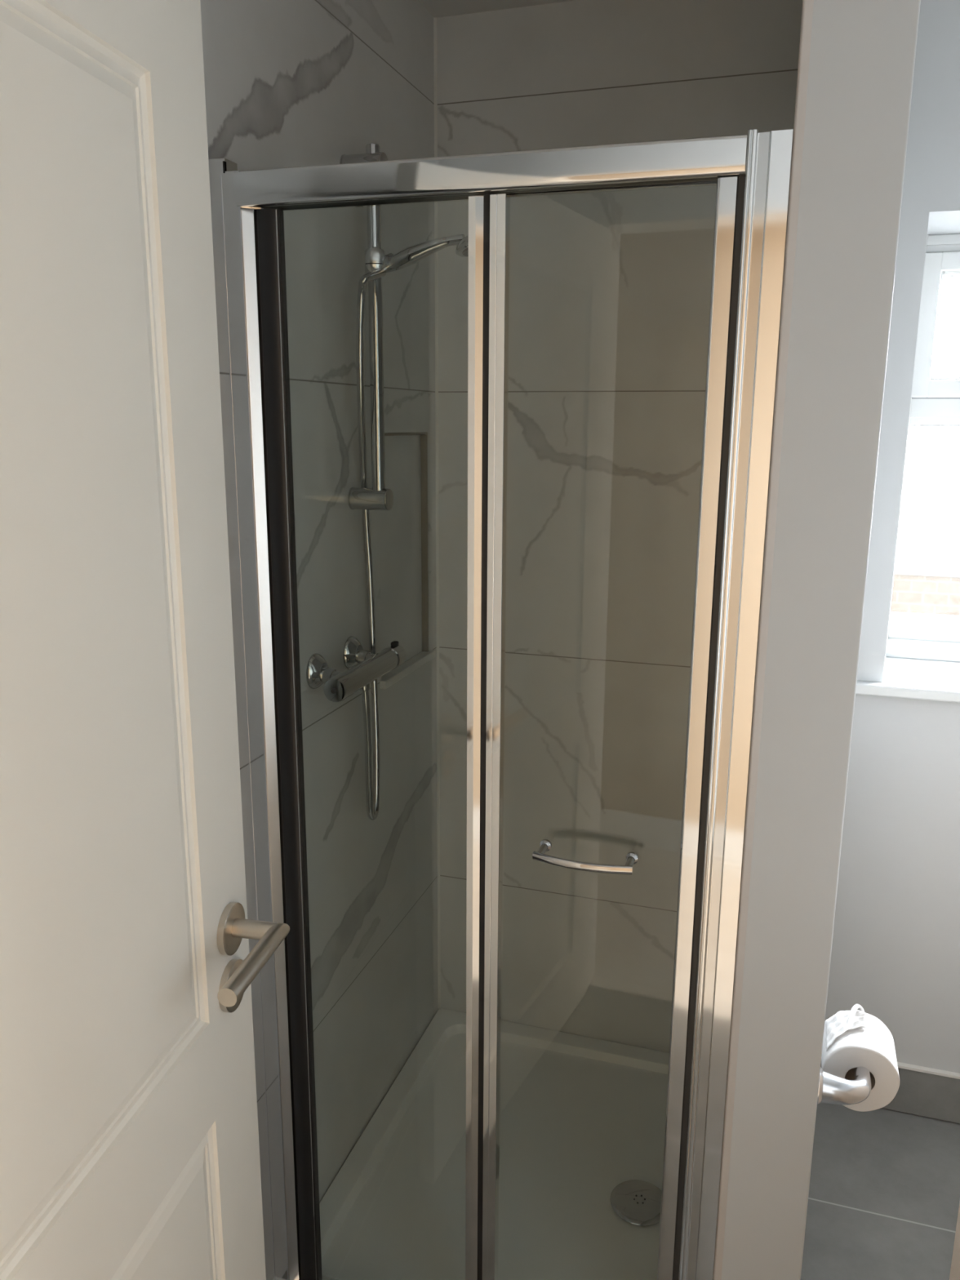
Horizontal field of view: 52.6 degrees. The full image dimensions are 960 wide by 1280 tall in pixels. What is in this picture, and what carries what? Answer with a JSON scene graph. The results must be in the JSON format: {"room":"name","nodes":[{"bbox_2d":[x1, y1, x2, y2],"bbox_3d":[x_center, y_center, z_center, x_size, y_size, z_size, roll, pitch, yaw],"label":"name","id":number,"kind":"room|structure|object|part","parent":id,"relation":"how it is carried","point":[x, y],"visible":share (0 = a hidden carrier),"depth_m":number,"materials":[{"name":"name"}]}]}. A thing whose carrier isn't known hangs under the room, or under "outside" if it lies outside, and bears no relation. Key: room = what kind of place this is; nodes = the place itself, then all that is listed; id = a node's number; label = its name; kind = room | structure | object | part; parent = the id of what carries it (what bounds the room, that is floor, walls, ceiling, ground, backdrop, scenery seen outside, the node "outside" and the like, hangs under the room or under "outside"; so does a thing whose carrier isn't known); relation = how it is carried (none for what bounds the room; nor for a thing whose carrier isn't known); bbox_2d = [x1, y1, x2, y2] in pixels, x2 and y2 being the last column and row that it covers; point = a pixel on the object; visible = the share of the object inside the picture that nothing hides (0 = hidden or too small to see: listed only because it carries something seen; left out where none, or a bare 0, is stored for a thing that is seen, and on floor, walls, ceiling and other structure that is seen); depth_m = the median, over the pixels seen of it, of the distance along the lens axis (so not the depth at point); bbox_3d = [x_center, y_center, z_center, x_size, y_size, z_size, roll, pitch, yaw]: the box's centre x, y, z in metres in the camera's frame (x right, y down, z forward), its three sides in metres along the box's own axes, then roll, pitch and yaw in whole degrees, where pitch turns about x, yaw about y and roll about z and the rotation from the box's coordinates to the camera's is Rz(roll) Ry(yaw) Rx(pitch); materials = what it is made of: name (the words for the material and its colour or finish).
{"room":"bathroom","nodes":[
{"label":"bathroom","id":0,"kind":"room"},
{"bbox_2d":[200,0,438,1202],"bbox_3d":[-0.444,0.033,1.468,0.120,2.380,2.105,4,13,17],"label":"wall","id":1,"kind":"structure","parent":0,"point":[289,83],"depth_m":1.89,"materials":[{"name":"stone"}]},
{"bbox_2d":[306,635,406,702],"bbox_3d":[-0.229,0.050,1.811,0.088,0.082,0.290,4,13,17],"label":"shower valve","id":2,"kind":"object","parent":1,"relation":"attached to","point":[364,667],"visible":1,"depth_m":1.75,"materials":[{"name":"silver metal"}]},
{"bbox_3d":[-0.288,0.056,1.740,0.020,0.065,0.065,4,13,17],"label":"wall plate","id":3,"kind":"part","parent":2,"relation":"part of","materials":[{"name":"silver metal"}]},
{"bbox_3d":[-0.245,0.083,1.694,0.044,0.044,0.044,4,13,17],"label":"control knob","id":4,"kind":"part","parent":2,"relation":"part of","materials":[{"name":"silver metal"}]},
{"bbox_3d":[-0.242,0.025,1.879,0.020,0.065,0.065,4,13,17],"label":"wall plate","id":5,"kind":"part","parent":2,"relation":"part of","materials":[{"name":"silver metal"}]},
{"bbox_2d":[360,683,370,692],"bbox_3d":[-0.214,0.086,1.800,0.021,0.016,0.021,4,13,17],"label":"outlet","id":6,"kind":"object","parent":2,"relation":"attached to","point":[366,688],"depth_m":1.79,"materials":[{"name":"silver metal"}]},
{"bbox_2d":[355,268,386,820],"bbox_3d":[-0.197,-0.152,1.828,0.057,1.036,0.169,0,13,-4],"label":"shower hose","id":7,"kind":"object","parent":2,"relation":"attached to","point":[372,788],"visible":0.84,"depth_m":1.85,"materials":[{"name":"silver metal"}]},
{"bbox_3d":[-0.172,0.033,1.919,0.044,0.044,0.044,4,13,17],"label":"control knob","id":8,"kind":"part","parent":2,"relation":"part of","materials":[{"name":"silver metal"}]},
{"bbox_2d":[339,143,393,510],"bbox_3d":[-0.195,-0.552,1.757,0.097,0.634,0.053,4,13,17],"label":"shower rail","id":9,"kind":"object","parent":1,"relation":"attached to","point":[378,497],"visible":0.82,"depth_m":1.76,"materials":[{"name":"silver metal"}]},
{"bbox_3d":[-0.185,-0.670,1.712,0.035,0.045,0.021,-1,13,-7],"label":"clamp knob","id":10,"kind":"part","parent":9,"relation":"part of","materials":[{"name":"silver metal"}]},
{"bbox_3d":[-0.189,-0.558,1.758,0.025,0.623,0.025,4,13,17],"label":"rail","id":11,"kind":"part","parent":9,"relation":"part of","materials":[{"name":"silver metal"}]},
{"bbox_2d":[382,234,468,272],"bbox_3d":[-0.064,-0.673,1.683,0.232,0.061,0.092,4,13,17],"label":"shower","id":12,"kind":"object","parent":9,"relation":"attached to","point":[411,255],"visible":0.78,"depth_m":1.68,"materials":[{"name":"silver metal"}]},
{"bbox_3d":[0.004,-0.669,1.662,0.070,0.017,0.072,4,13,17],"label":"spray plate","id":13,"kind":"part","parent":12,"relation":"part of","materials":[{"name":"silver metal"}]},
{"bbox_2d":[384,431,428,651],"bbox_3d":[-0.168,-0.193,2.115,0.015,0.507,0.272,4,13,17],"label":"trim","id":14,"kind":"structure","parent":1,"relation":"attached to","point":[424,435],"depth_m":2.23,"materials":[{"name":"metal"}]},
{"bbox_2d":[379,649,435,688],"bbox_3d":[-0.163,0.063,2.173,0.026,0.019,0.302,4,13,17],"label":"ledge","id":15,"kind":"object","parent":1,"relation":"attached to","point":[393,676],"visible":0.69,"depth_m":2.15,"materials":[{"name":"tile"}]},
{"bbox_2d":[418,0,574,17],"bbox_3d":[0.105,-1.035,0.579,4.100,0.100,3.500,4,13,17],"label":"ceiling","id":16,"kind":"structure","parent":0,"point":[437,8],"depth_m":1.99,"materials":[{"name":"paint"}]},
{"bbox_2d":[436,0,802,1053],"bbox_3d":[0.279,-0.171,2.393,0.920,2.380,0.380,4,13,17],"label":"wall","id":17,"kind":"structure","parent":0,"point":[610,292],"depth_m":2.16,"materials":[{"name":"stone"}]},
{"bbox_2d":[433,17,440,1008],"bbox_3d":[-0.101,-0.170,2.310,0.006,2.350,0.006,4,13,17],"label":"trim","id":18,"kind":"structure","parent":17,"relation":"attached to","point":[435,64],"depth_m":2.29,"materials":[{"name":"plastic"}]},
{"bbox_2d":[721,0,920,1279],"bbox_3d":[0.548,-0.003,1.652,0.120,2.380,0.902,4,13,17],"label":"wall partition","id":19,"kind":"structure","parent":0,"point":[863,52],"depth_m":1.20,"materials":[{"name":"paint"}]},
{"bbox_2d":[713,0,813,1279],"bbox_3d":[0.358,0.086,1.249,0.012,2.380,0.004,4,13,17],"label":"trim","id":20,"kind":"structure","parent":19,"relation":"attached to","point":[807,5],"depth_m":1.22,"materials":[{"name":"silver metal"}]},
{"bbox_2d":[817,1066,871,1106],"bbox_3d":[0.543,0.630,1.457,0.078,0.054,0.200,4,13,17],"label":"toilet roll holder","id":21,"kind":"object","parent":19,"relation":"attached to","point":[833,1089],"visible":0.73,"depth_m":1.38,"materials":[{"name":"silver metal"}]},
{"bbox_3d":[0.488,0.643,1.399,0.009,0.054,0.054,4,13,17],"label":"wall plate","id":22,"kind":"part","parent":21,"relation":"part of","materials":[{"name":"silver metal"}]},
{"bbox_2d":[821,1004,899,1111],"bbox_3d":[0.579,0.636,1.484,0.108,0.124,0.100,4,13,17],"label":"toilet roll","id":23,"kind":"object","parent":21,"relation":"on","point":[853,1038],"visible":0.8,"depth_m":1.45,"materials":[{"name":"paper"}]},
{"bbox_2d":[800,1102,959,1279],"bbox_3d":[0.517,1.293,1.541,2.090,0.100,2.425,4,13,17],"label":"floor","id":24,"kind":"structure","parent":0,"point":[884,1194],"depth_m":1.99,"materials":[{"name":"tile"}]},
{"bbox_2d":[319,1008,669,1279],"bbox_3d":[0.113,1.112,2.024,0.764,0.032,0.933,4,13,17],"label":"shower tray","id":25,"kind":"object","parent":24,"relation":"on","point":[582,1119],"visible":0.77,"depth_m":2.04,"materials":[{"name":"white ceramic"}]},
{"bbox_2d":[208,128,793,1279],"bbox_3d":[-0.012,0.278,1.419,0.768,1.859,0.090,4,13,17],"label":"shower door frame","id":26,"kind":"structure","parent":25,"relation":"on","point":[751,173],"depth_m":1.35,"materials":[{"name":"silver metal"}]},
{"bbox_3d":[-0.338,0.259,1.533,0.025,1.842,0.033,4,13,17],"label":"frame post","id":27,"kind":"part","parent":26,"relation":"part of","materials":[{"name":"silver metal"}]},
{"bbox_3d":[-0.016,1.169,1.626,0.666,0.030,0.040,4,13,17],"label":"sill rail","id":28,"kind":"part","parent":26,"relation":"part of","materials":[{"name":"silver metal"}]},
{"bbox_3d":[-0.004,-0.589,1.235,0.664,0.043,0.051,4,13,16],"label":"head rail","id":29,"kind":"part","parent":26,"relation":"part of","materials":[{"name":"silver metal"}]},
{"bbox_3d":[0.146,0.305,1.355,0.142,0.017,0.056,4,13,17],"label":"bar handle","id":30,"kind":"part","parent":26,"relation":"part of","materials":[{"name":"silver metal"}]},
{"bbox_3d":[0.313,0.310,1.329,0.012,1.840,0.036,4,13,17],"label":"frame post","id":31,"kind":"part","parent":26,"relation":"part of","materials":[{"name":"silver metal"}]},
{"bbox_2d":[949,1202,959,1279],"bbox_3d":[0.982,0.918,1.098,0.753,0.830,0.674,4,13,17],"label":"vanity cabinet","id":32,"kind":"object","parent":24,"relation":"on","point":[955,1264],"visible":1,"depth_m":1.51,"materials":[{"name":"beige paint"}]},
{"bbox_2d":[824,0,959,1073],"bbox_3d":[1.274,-0.096,2.083,1.170,2.380,0.380,4,13,17],"label":"wall","id":33,"kind":"structure","parent":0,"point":[895,951],"depth_m":2.08,"materials":[{"name":"paint"}]},
{"bbox_2d":[820,1062,959,1123],"bbox_3d":[1.193,1.042,2.152,0.962,0.120,0.013,4,13,17],"label":"baseboard","id":34,"kind":"structure","parent":33,"relation":"attached to","point":[934,1093],"depth_m":2.20,"materials":[{"name":"tile"}]},
{"bbox_3d":[1.193,0.987,2.140,0.962,0.007,0.013,4,13,17],"label":"edge trim","id":35,"kind":"part","parent":34,"relation":"part of","materials":[{"name":"plastic"}]},
{"bbox_2d":[855,232,959,702],"bbox_3d":[1.226,-0.358,1.992,0.905,0.954,0.351,4,13,17],"label":"window","id":36,"kind":"structure","parent":33,"relation":"attached to","point":[922,661],"depth_m":2.13,"materials":[{"name":"plastic"}]},
{"bbox_3d":[1.214,0.103,2.064,0.905,0.024,0.285,4,13,17],"label":"sill","id":37,"kind":"part","parent":36,"relation":"part of","materials":[{"name":"plastic"}]},
{"bbox_3d":[1.282,-0.396,2.113,0.715,0.932,0.076,4,13,17],"label":"frame","id":38,"kind":"part","parent":36,"relation":"part of","materials":[{"name":"plastic"}]},
{"bbox_3d":[1.280,-0.664,2.038,0.671,0.300,0.064,4,13,17],"label":"sash","id":39,"kind":"part","parent":36,"relation":"part of","materials":[{"name":"plastic"}]},
{"bbox_3d":[-0.080,0.492,0.255,0.826,2.020,0.121,4,13,17],"label":"lining","id":40,"kind":"object","parent":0,"visible":0},
{"bbox_2d":[0,0,289,1279],"bbox_3d":[-0.334,0.386,0.791,0.107,1.973,0.762,3,13,11],"label":"door","id":41,"kind":"structure","parent":40,"relation":"attached to","point":[130,1147],"depth_m":0.86,"materials":[{"name":"paint"}]},
{"bbox_3d":[-0.262,0.344,1.049,0.063,0.021,0.142,3,13,11],"label":"lever","id":42,"kind":"part","parent":41,"relation":"part of","materials":[{"name":"silver metal"}]},
{"label":"outside","id":43,"kind":"structure","parent":0,"visible":0},
{"bbox_3d":[2.551,1.354,9.528,17.000,0.100,13.600,4,13,17],"label":"ground","id":44,"kind":"structure","parent":43,"visible":0},
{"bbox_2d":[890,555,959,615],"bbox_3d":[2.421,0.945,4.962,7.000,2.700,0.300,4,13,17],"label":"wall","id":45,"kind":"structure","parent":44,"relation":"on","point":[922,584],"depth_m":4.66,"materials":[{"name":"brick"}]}
]}

